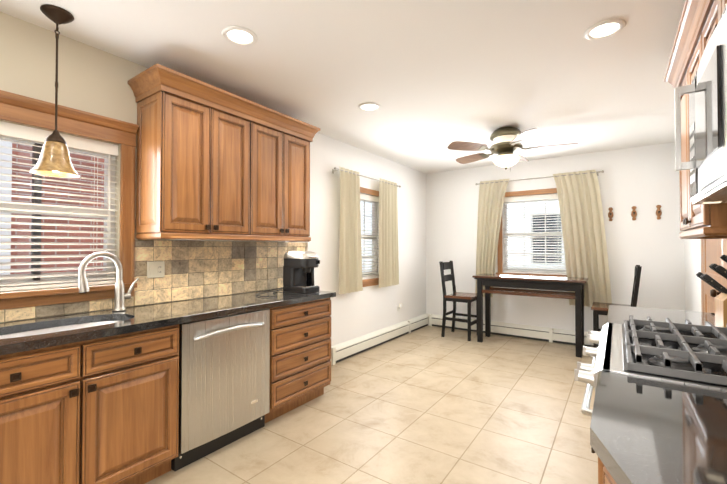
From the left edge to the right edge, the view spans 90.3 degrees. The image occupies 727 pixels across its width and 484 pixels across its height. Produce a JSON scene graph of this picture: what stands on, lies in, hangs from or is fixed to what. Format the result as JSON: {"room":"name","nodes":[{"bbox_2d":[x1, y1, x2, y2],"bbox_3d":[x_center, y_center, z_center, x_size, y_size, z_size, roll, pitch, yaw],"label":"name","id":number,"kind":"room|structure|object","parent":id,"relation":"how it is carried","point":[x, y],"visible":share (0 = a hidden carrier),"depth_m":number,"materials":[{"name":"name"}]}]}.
{"room":"kitchen","nodes":[
{"label":"kitchen","id":0,"kind":"room"},
{"bbox_2d":[0,12,425,345],"bbox_3d":[-1.021,0.079,3.306,0.150,2.560,7.330,-1,-1,35],"label":"wall","id":1,"kind":"structure","parent":0,"point":[93,80],"depth_m":3.96,"materials":[{"name":"beige paint"}]},
{"bbox_2d":[0,90,138,309],"bbox_3d":[-1.863,-0.213,2.039,0.187,1.140,1.012,-1,-1,35],"label":"window","id":2,"kind":"structure","parent":1,"relation":"in","point":[20,109],"depth_m":2.18,"materials":[{"name":"brown wood"}]},
{"bbox_2d":[0,121,117,290],"bbox_3d":[-1.845,-0.189,2.062,0.070,0.903,0.768,-1,-1,35],"label":"window blind","id":3,"kind":"object","parent":2,"relation":"attached to","point":[21,132],"visible":0.96,"depth_m":2.11,"materials":[{"name":"white plastic"}]},
{"bbox_2d":[0,240,307,322],"bbox_3d":[-1.579,0.208,2.370,0.012,0.446,3.460,-1,-1,35],"label":"backsplash","id":4,"kind":"structure","parent":1,"relation":"attached to","point":[198,269],"depth_m":2.77,"materials":[{"name":"brown tile"}]},
{"bbox_2d":[147,261,164,277],"bbox_3d":[-1.451,0.194,2.531,0.012,0.115,0.116,-1,-1,35],"label":"outlet","id":5,"kind":"object","parent":4,"relation":"attached to","point":[155,269],"visible":1,"depth_m":2.53,"materials":[{"name":"beige plastic"}]},
{"bbox_2d":[135,67,254,238],"bbox_3d":[-1.205,-0.562,2.621,0.338,1.014,0.674,-1,-1,35],"label":"upper cabinet","id":6,"kind":"object","parent":1,"relation":"attached to","point":[215,163],"depth_m":2.42,"materials":[{"name":"brown wood"}]},
{"bbox_2d":[255,103,314,238],"bbox_3d":[-0.819,-0.554,3.169,0.338,1.014,0.667,-1,-1,35],"label":"upper cabinet","id":7,"kind":"object","parent":1,"relation":"attached to","point":[282,143],"depth_m":3.05,"materials":[{"name":"brown wood"}]},
{"bbox_2d":[332,167,400,187],"bbox_3d":[0.077,-0.802,4.655,0.101,0.051,1.494,-1,-1,35],"label":"curtain rod","id":8,"kind":"object","parent":1,"relation":"attached to","point":[337,169],"visible":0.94,"depth_m":4.41,"materials":[{"name":"silver metal"}]},
{"bbox_2d":[339,166,362,293],"bbox_3d":[-0.157,-0.130,4.254,0.068,1.445,0.430,-1,-1,35],"label":"curtain","id":9,"kind":"object","parent":8,"relation":"hanging from","point":[350,264],"visible":1,"depth_m":4.26,"materials":[{"name":"fabric"}]},
{"bbox_2d":[379,178,398,287],"bbox_3d":[0.347,-0.120,4.969,0.071,1.445,0.520,-1,-1,35],"label":"curtain","id":10,"kind":"object","parent":8,"relation":"hanging from","point":[388,247],"visible":1,"depth_m":4.96,"materials":[{"name":"fabric"}]},
{"bbox_2d":[360,187,378,286],"bbox_3d":[-0.022,-0.059,4.666,0.170,1.265,0.980,-1,-1,35],"label":"window","id":11,"kind":"structure","parent":1,"relation":"in","point":[370,282],"depth_m":4.83,"materials":[{"name":"brown wood"}]},
{"bbox_2d":[360,193,378,278],"bbox_3d":[-0.014,-0.072,4.660,0.070,1.093,0.788,-1,-1,35],"label":"window blind","id":12,"kind":"object","parent":11,"relation":"attached to","point":[369,198],"visible":0.44,"depth_m":4.81,"materials":[{"name":"white plastic"}]},
{"bbox_2d":[330,313,428,364],"bbox_3d":[0.363,1.288,5.063,0.066,0.193,2.525,-1,-1,35],"label":"baseboard heater","id":13,"kind":"object","parent":1,"relation":"attached to","point":[348,348],"visible":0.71,"depth_m":4.72,"materials":[{"name":"white metal"}]},
{"bbox_2d":[397,303,401,310],"bbox_3d":[0.538,0.958,5.333,0.050,0.115,0.070,-1,-1,35],"label":"outlet","id":14,"kind":"object","parent":1,"relation":"attached to","point":[399,305],"visible":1,"depth_m":5.32,"materials":[{"name":"white plastic"}]},
{"bbox_2d":[0,0,684,173],"bbox_3d":[0.389,-1.264,2.332,3.600,0.100,7.330,-1,-1,35],"label":"ceiling","id":15,"kind":"structure","parent":0,"point":[433,79],"depth_m":2.44,"materials":[{"name":"white paint"}]},
{"bbox_2d":[29,4,79,177],"bbox_3d":[-1.629,-0.788,1.917,0.206,0.862,0.206,-1,-1,35],"label":"pendant light","id":16,"kind":"object","parent":15,"relation":"hanging from","point":[54,160],"visible":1,"depth_m":1.89,"materials":[{"name":"brown glass"}]},
{"bbox_2d":[222,26,257,45],"bbox_3d":[-0.728,-1.211,2.134,0.200,0.011,0.200,-1,-1,35],"label":"recessed light","id":17,"kind":"object","parent":15,"relation":"in","point":[239,35],"visible":1,"depth_m":2.12,"materials":[{"name":"white ceramic"}]},
{"bbox_2d":[358,102,380,111],"bbox_3d":[0.054,-1.196,3.209,0.200,0.011,0.200,-1,-1,35],"label":"recessed light","id":18,"kind":"object","parent":15,"relation":"in","point":[369,106],"visible":0.98,"depth_m":3.20,"materials":[{"name":"white ceramic"}]},
{"bbox_2d":[447,126,577,169],"bbox_3d":[1.542,-0.962,3.858,1.281,0.460,1.247,-1,-1,35],"label":"ceiling fan","id":19,"kind":"object","parent":15,"relation":"attached to","point":[507,144],"visible":1,"depth_m":3.73,"materials":[{"name":"brown metal"}]},
{"bbox_2d":[584,18,625,39],"bbox_3d":[1.379,-1.212,2.069,0.200,0.011,0.200,-1,-1,35],"label":"recessed light","id":20,"kind":"object","parent":15,"relation":"in","point":[604,29],"visible":1,"depth_m":2.06,"materials":[{"name":"white ceramic"}]},
{"bbox_2d":[145,325,597,483],"bbox_3d":[0.389,1.395,2.295,3.600,0.100,7.330,-1,-1,35],"label":"floor","id":21,"kind":"structure","parent":0,"point":[427,404],"depth_m":2.66,"materials":[{"name":"tile"}]},
{"bbox_2d":[171,308,269,470],"bbox_3d":[-1.062,0.914,2.493,0.654,0.868,0.657,-1,-1,35],"label":"dishwasher","id":22,"kind":"object","parent":21,"relation":"on","point":[224,369],"visible":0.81,"depth_m":2.29,"materials":[{"name":"silver metal"}]},
{"bbox_2d":[265,298,330,422],"bbox_3d":[-0.714,0.920,3.071,0.597,0.872,0.682,-1,-1,35],"label":"base cabinet","id":23,"kind":"object","parent":21,"relation":"on","point":[300,333],"depth_m":2.86,"materials":[{"name":"brown wood"}]},
{"bbox_2d":[0,289,335,355],"bbox_3d":[-1.407,0.548,2.076,0.608,0.239,3.185,-1,-1,35],"label":"countertop","id":24,"kind":"structure","parent":23,"relation":"on","point":[26,335],"depth_m":2.08,"materials":[{"name":"black stone"}]},
{"bbox_2d":[78,252,138,310],"bbox_3d":[-1.552,0.244,2.221,0.091,0.369,0.343,-1,-1,35],"label":"faucet","id":25,"kind":"object","parent":24,"relation":"on","point":[120,296],"visible":1,"depth_m":2.24,"materials":[{"name":"silver metal"}]},
{"bbox_2d":[283,251,319,292],"bbox_3d":[-0.543,0.263,3.264,0.318,0.358,0.240,-1,-1,35],"label":"coffee maker","id":26,"kind":"object","parent":24,"relation":"on","point":[298,270],"visible":0.98,"depth_m":3.20,"materials":[{"name":"black plastic"}]},
{"bbox_2d":[256,287,282,296],"bbox_3d":[-0.719,0.332,3.205,0.410,0.218,0.665,-1,-1,35],"label":"cord","id":27,"kind":"object","parent":26,"relation":"attached to","point":[269,290],"visible":0.58,"depth_m":3.06,"materials":[{"name":"black plastic"}]},
{"bbox_2d":[439,261,476,340],"bbox_3d":[1.431,0.838,5.342,0.475,1.100,0.454,-1,-1,35],"label":"stool","id":28,"kind":"object","parent":21,"relation":"on","point":[463,297],"visible":0.96,"depth_m":5.27,"materials":[{"name":"black paint"}]},
{"bbox_2d":[472,273,588,357],"bbox_3d":[2.204,0.922,4.827,1.340,0.917,0.510,-1,-1,35],"label":"table","id":29,"kind":"object","parent":21,"relation":"on","point":[543,284],"visible":1,"depth_m":4.70,"materials":[{"name":"brown wood"}]},
{"bbox_2d":[591,447,616,483],"bbox_3d":[0.567,0.881,0.281,0.671,0.872,0.790,-1,-1,35],"label":"base cabinet","id":30,"kind":"object","parent":21,"relation":"on","point":[604,476],"visible":0.15,"depth_m":0.68,"materials":[{"name":"brown wood"}]},
{"bbox_2d":[590,305,726,483],"bbox_3d":[1.149,0.435,1.125,0.686,0.040,2.870,-1,-1,35],"label":"countertop","id":31,"kind":"structure","parent":30,"relation":"on","point":[646,431],"depth_m":0.80,"materials":[{"name":"black stone"}]},
{"bbox_2d":[696,254,726,326],"bbox_3d":[1.739,0.239,1.664,0.297,0.362,0.125,0,-1,31],"label":"knife block","id":32,"kind":"object","parent":31,"relation":"on","point":[721,309],"visible":1,"depth_m":1.69,"materials":[{"name":"black plastic"}]},
{"bbox_2d":[591,265,641,347],"bbox_3d":[2.973,0.823,4.257,0.475,1.100,0.454,-1,-1,35],"label":"stool","id":33,"kind":"object","parent":21,"relation":"on","point":[598,308],"visible":0.5,"depth_m":4.19,"materials":[{"name":"black paint"}]},
{"bbox_2d":[574,315,726,416],"bbox_3d":[1.262,0.845,1.351,0.753,0.975,0.880,-1,-1,35],"label":"range","id":34,"kind":"object","parent":21,"relation":"on","point":[688,352],"visible":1,"depth_m":1.28,"materials":[{"name":"silver metal"}]},
{"bbox_2d":[426,142,684,331],"bbox_3d":[2.456,0.107,5.248,3.300,2.560,0.150,-1,-1,35],"label":"wall","id":35,"kind":"structure","parent":0,"point":[644,180],"depth_m":4.74,"materials":[{"name":"white paint"}]},
{"bbox_2d":[429,314,592,346],"bbox_3d":[2.402,1.289,5.134,3.175,0.193,0.066,-1,-1,35],"label":"baseboard heater","id":36,"kind":"object","parent":35,"relation":"attached to","point":[556,335],"visible":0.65,"depth_m":5.20,"materials":[{"name":"white metal"}]},
{"bbox_2d":[496,188,566,276],"bbox_3d":[2.456,-0.097,5.208,1.030,1.295,0.170,-1,-1,35],"label":"window","id":37,"kind":"structure","parent":35,"relation":"in","point":[519,193],"depth_m":5.29,"materials":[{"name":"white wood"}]},
{"bbox_2d":[503,194,566,274],"bbox_3d":[2.451,-0.110,5.200,0.838,1.123,0.070,-1,-1,35],"label":"window blind","id":38,"kind":"object","parent":37,"relation":"attached to","point":[532,198],"visible":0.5,"depth_m":5.20,"materials":[{"name":"white plastic"}]},
{"bbox_2d":[475,170,603,184],"bbox_3d":[2.423,-0.886,5.128,1.654,0.051,0.101,-1,-1,35],"label":"curtain rod","id":39,"kind":"object","parent":35,"relation":"attached to","point":[602,171],"visible":0.94,"depth_m":5.03,"materials":[{"name":"silver metal"}]},
{"bbox_2d":[475,178,509,296],"bbox_3d":[1.933,-0.049,5.420,0.510,1.755,0.068,-1,-1,35],"label":"curtain","id":40,"kind":"object","parent":39,"relation":"hanging from","point":[491,201],"visible":0.77,"depth_m":5.45,"materials":[{"name":"fabric"}]},
{"bbox_2d":[553,170,611,306],"bbox_3d":[2.870,-0.048,4.761,0.660,1.775,0.068,-1,-1,35],"label":"curtain","id":41,"kind":"object","parent":39,"relation":"hanging from","point":[583,226],"visible":0.94,"depth_m":4.74,"materials":[{"name":"fabric"}]},
{"bbox_2d":[608,207,612,220],"bbox_3d":[3.161,-0.356,4.623,0.060,0.178,0.061,-1,-1,35],"label":"hook","id":42,"kind":"object","parent":35,"relation":"attached to","point":[610,213],"visible":1,"depth_m":4.64,"materials":[{"name":"brown wood"}]},
{"bbox_2d":[631,206,636,219],"bbox_3d":[3.357,-0.358,4.485,0.060,0.178,0.061,-1,-1,35],"label":"hook","id":43,"kind":"object","parent":35,"relation":"attached to","point":[633,213],"visible":1,"depth_m":4.50,"materials":[{"name":"brown wood"}]},
{"bbox_2d":[656,205,661,219],"bbox_3d":[3.554,-0.360,4.347,0.060,0.178,0.061,-1,-1,35],"label":"hook","id":44,"kind":"object","parent":35,"relation":"attached to","point":[658,211],"visible":1,"depth_m":4.36,"materials":[{"name":"brown wood"}]},
{"bbox_2d":[684,239,700,311],"bbox_3d":[1.800,0.052,1.320,0.150,2.560,7.330,-1,-1,35],"label":"wall","id":45,"kind":"structure","parent":0,"point":[692,250],"depth_m":3.78,"materials":[{"name":"white paint"}]},
{"bbox_2d":[676,12,726,235],"bbox_3d":[1.891,-0.572,1.871,0.312,1.014,0.779,-1,-1,35],"label":"upper cabinet","id":46,"kind":"object","parent":45,"relation":"attached to","point":[702,219],"depth_m":1.92,"materials":[{"name":"brown wood"}]},
{"bbox_2d":[696,0,715,70],"bbox_3d":[1.557,-0.904,1.400,0.312,0.363,0.379,-1,-1,35],"label":"upper cabinet","id":47,"kind":"object","parent":45,"relation":"attached to","point":[699,21],"depth_m":1.56,"materials":[{"name":"brown wood"}]},
{"bbox_2d":[674,4,726,204],"bbox_3d":[1.399,-0.443,1.273,0.427,0.541,0.750,-1,-1,35],"label":"microwave","id":48,"kind":"object","parent":47,"relation":"attached to","point":[706,91],"visible":1,"depth_m":1.27,"materials":[{"name":"silver metal"}]},
{"bbox_2d":[701,239,726,312],"bbox_3d":[2.752,0.271,2.885,0.090,2.165,1.020,-1,-1,35],"label":"door frame","id":49,"kind":"structure","parent":45,"relation":"attached to","point":[713,251],"depth_m":2.94,"materials":[{"name":"brown wood"}]},
{"bbox_2d":[716,0,726,25],"bbox_3d":[1.338,-0.909,1.090,0.312,0.363,0.379,-1,-1,35],"label":"upper cabinet","id":50,"kind":"object","parent":45,"relation":"attached to","point":[720,4],"depth_m":1.35,"materials":[{"name":"brown wood"}]},
{"label":"outside","id":51,"kind":"structure","parent":0,"visible":0},
{"bbox_2d":[0,140,103,274],"bbox_3d":[-4.008,-1.890,3.339,0.160,7.500,9.000,-1,-1,35],"label":"brick house","id":52,"kind":"structure","parent":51,"point":[46,182],"depth_m":4.04,"materials":[{"name":"red brick"}]},
{"bbox_2d":[508,201,563,267],"bbox_3d":[5.209,-2.829,7.723,11.000,9.500,4.900,-1,-1,35],"label":"house siding","id":53,"kind":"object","parent":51,"point":[534,212],"depth_m":8.29,"materials":[{"name":"white plastic"}]}
]}

